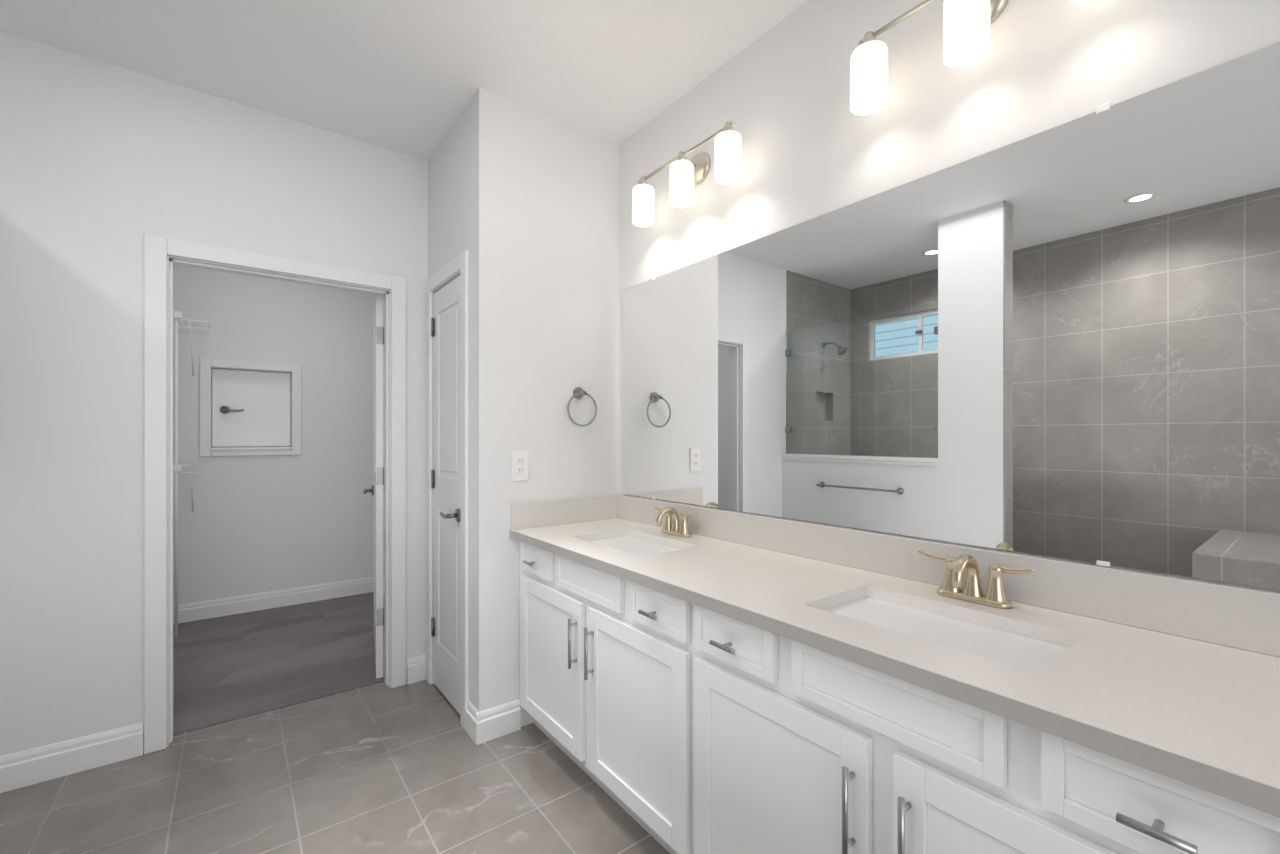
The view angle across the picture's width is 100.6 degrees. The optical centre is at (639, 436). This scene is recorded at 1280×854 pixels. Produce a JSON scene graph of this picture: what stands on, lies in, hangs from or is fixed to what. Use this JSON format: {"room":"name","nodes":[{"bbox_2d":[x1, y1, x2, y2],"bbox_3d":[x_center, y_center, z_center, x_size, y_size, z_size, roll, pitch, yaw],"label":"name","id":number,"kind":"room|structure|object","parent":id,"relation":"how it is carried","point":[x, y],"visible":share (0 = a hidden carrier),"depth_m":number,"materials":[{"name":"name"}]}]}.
{"room":"bathroom","nodes":[
{"label":"bathroom","id":0,"kind":"room"},
{"bbox_2d":[0,31,427,755],"bbox_3d":[-1.756,-0.094,2.408,1.735,2.740,0.120,0,0,-37],"label":"wall","id":1,"kind":"structure","parent":0,"point":[97,157],"depth_m":2.08,"materials":[{"name":"white paint"}]},
{"bbox_2d":[144,234,405,753],"bbox_3d":[-1.645,0.229,2.494,0.992,2.094,0.156,0,0,-37],"label":"trim","id":2,"kind":"structure","parent":1,"relation":"attached to","point":[161,254],"depth_m":2.22,"materials":[{"name":"white paint"}]},
{"bbox_2d":[363,296,383,677],"bbox_3d":[-1.572,0.264,3.140,0.160,2.005,0.818,0,0,-24],"label":"closet door","id":3,"kind":"structure","parent":1,"relation":"in","point":[377,490],"depth_m":2.79,"materials":[{"name":"white paint"}]},
{"bbox_2d":[174,265,382,604],"bbox_3d":[-2.920,-0.094,3.885,1.880,2.740,0.121,0,0,-37],"label":"wall","id":4,"kind":"structure","parent":0,"point":[265,523],"depth_m":3.97,"materials":[{"name":"white paint"}]},
{"bbox_2d":[200,357,301,456],"bbox_3d":[-2.843,-0.209,3.899,0.600,0.690,0.116,0,0,-37],"label":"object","id":5,"kind":"structure","parent":4,"relation":"attached to","point":[250,408],"depth_m":3.90,"materials":[{"name":"white paint"}]},
{"bbox_2d":[178,576,383,622],"bbox_3d":[-2.349,1.209,3.139,1.879,0.126,1.758,0,0,-37],"label":"baseboard","id":6,"kind":"structure","parent":4,"relation":"attached to","point":[195,611],"depth_m":3.94,"materials":[{"name":"white paint"}]},
{"bbox_2d":[174,592,383,734],"bbox_3d":[-2.161,1.298,3.345,2.670,0.056,1.900,0,0,-37],"label":"floor","id":7,"kind":"structure","parent":0,"point":[230,667],"depth_m":3.04,"materials":[{"name":"grey wood"}]},
{"bbox_2d":[174,311,209,636],"bbox_3d":[-3.221,0.235,3.363,0.767,2.069,0.337,0,0,-37],"label":"wire closet shelf","id":8,"kind":"object","parent":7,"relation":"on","point":[177,314],"visible":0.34,"depth_m":3.38,"materials":[{"name":"white metal"}]},
{"bbox_2d":[0,680,669,853],"bbox_3d":[-0.085,1.301,-0.128,3.590,0.050,6.140,0,0,-37],"label":"floor","id":9,"kind":"structure","parent":0,"point":[376,768],"depth_m":1.89,"materials":[{"name":"tile"}]},
{"bbox_2d":[510,494,1279,853],"bbox_3d":[0.325,0.779,1.608,0.587,0.993,2.184,0,0,-37],"label":"vanity cabinet","id":10,"kind":"object","parent":9,"relation":"on","point":[734,682],"visible":1,"depth_m":1.15,"materials":[{"name":"white paint"}]},
{"bbox_2d":[654,506,695,537],"bbox_3d":[0.118,0.342,2.161,0.128,0.118,0.254,0,0,-37],"label":"faucet","id":11,"kind":"object","parent":10,"relation":"on","point":[675,529],"depth_m":2.15,"materials":[{"name":"gold metal"}]},
{"bbox_2d":[918,550,1033,608],"bbox_3d":[0.790,0.342,1.283,0.128,0.118,0.254,0,0,-37],"label":"faucet","id":12,"kind":"object","parent":10,"relation":"on","point":[951,595],"depth_m":1.28,"materials":[{"name":"gold metal"}]},
{"bbox_2d":[383,296,383,575],"bbox_3d":[-1.591,-0.094,3.793,0.120,2.740,1.880,0,0,-37],"label":"wall","id":13,"kind":"structure","parent":0,"point":[383,296],"depth_m":4.38,"materials":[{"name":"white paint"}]},
{"bbox_2d":[0,0,807,160],"bbox_3d":[-0.662,-1.489,0.627,3.590,0.050,8.040,0,0,-37],"label":"ceiling","id":14,"kind":"structure","parent":0,"point":[396,75],"depth_m":2.01,"materials":[{"name":"white paint"}]},
{"bbox_2d":[428,102,468,279],"bbox_3d":[-0.888,-0.094,2.603,0.120,2.740,0.626,0,0,-37],"label":"wall","id":15,"kind":"structure","parent":0,"point":[448,165],"depth_m":2.52,"materials":[{"name":"white paint"}]},
{"bbox_2d":[431,275,459,713],"bbox_3d":[-0.936,0.264,2.550,0.096,2.005,0.462,0,0,-37],"label":"door","id":16,"kind":"structure","parent":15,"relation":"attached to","point":[445,324],"depth_m":2.56,"materials":[{"name":"white paint"}]},
{"bbox_2d":[426,250,468,729],"bbox_3d":[-0.885,0.231,2.583,0.138,2.090,0.600,0,0,-37],"label":"trim","id":17,"kind":"structure","parent":15,"relation":"attached to","point":[458,266],"depth_m":2.35,"materials":[{"name":"white paint"}]},
{"bbox_2d":[469,87,618,726],"bbox_3d":[-0.425,-0.094,2.487,0.715,2.740,0.120,0,0,-37],"label":"wall","id":18,"kind":"structure","parent":0,"point":[544,189],"depth_m":2.35,"materials":[{"name":"white paint"}]},
{"bbox_2d":[0,654,520,792],"bbox_3d":[-1.164,1.213,1.733,1.734,0.126,1.672,0,0,-37],"label":"baseboard","id":19,"kind":"structure","parent":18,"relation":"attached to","point":[28,767],"depth_m":2.06,"materials":[{"name":"white paint"}]},
{"bbox_2d":[512,451,528,480],"bbox_3d":[-0.524,0.127,2.329,0.078,0.132,0.007,0,0,-37],"label":"duplex outlet","id":20,"kind":"object","parent":18,"relation":"attached to","point":[520,459],"visible":1,"depth_m":2.33,"materials":[{"name":"white plastic"}]},
{"bbox_2d":[567,387,596,426],"bbox_3d":[-0.278,-0.142,2.492,0.161,0.188,0.048,0,0,-37],"label":"towel ring","id":21,"kind":"object","parent":18,"relation":"attached to","point":[578,392],"visible":1,"depth_m":2.49,"materials":[{"name":"grey metal"}]},
{"bbox_2d":[619,0,1279,592],"bbox_3d":[1.287,-0.094,0.934,0.120,2.740,6.160,0,0,-37],"label":"wall","id":22,"kind":"structure","parent":0,"point":[1048,64],"depth_m":1.58,"materials":[{"name":"white paint"}]},
{"bbox_2d":[632,121,741,226],"bbox_3d":[0.187,-1.056,2.150,0.148,0.229,0.603,0,0,-37],"label":"light","id":23,"kind":"object","parent":22,"relation":"attached to","point":[684,172],"visible":1,"depth_m":2.10,"materials":[{"name":"white glass"}]},
{"bbox_2d":[850,0,934,114],"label":"light","id":24,"kind":"object","parent":22,"relation":"attached to","point":[869,61],"depth_m":1.47,"materials":[{"name":"white glass"}]},
{"bbox_2d":[623,42,1279,589],"bbox_3d":[0.558,-0.225,1.780,0.008,1.019,2.110,0,0,-37],"label":"vanity mirror","id":25,"kind":"object","parent":22,"relation":"attached to","point":[1061,341],"visible":1,"depth_m":1.29,"materials":[{"name":"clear mirror"}]},
{"bbox_2d":[943,0,1007,67],"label":"light","id":26,"kind":"object","parent":22,"relation":"attached to","point":[966,32],"depth_m":1.29,"materials":[{"name":"white glass"}]}
]}

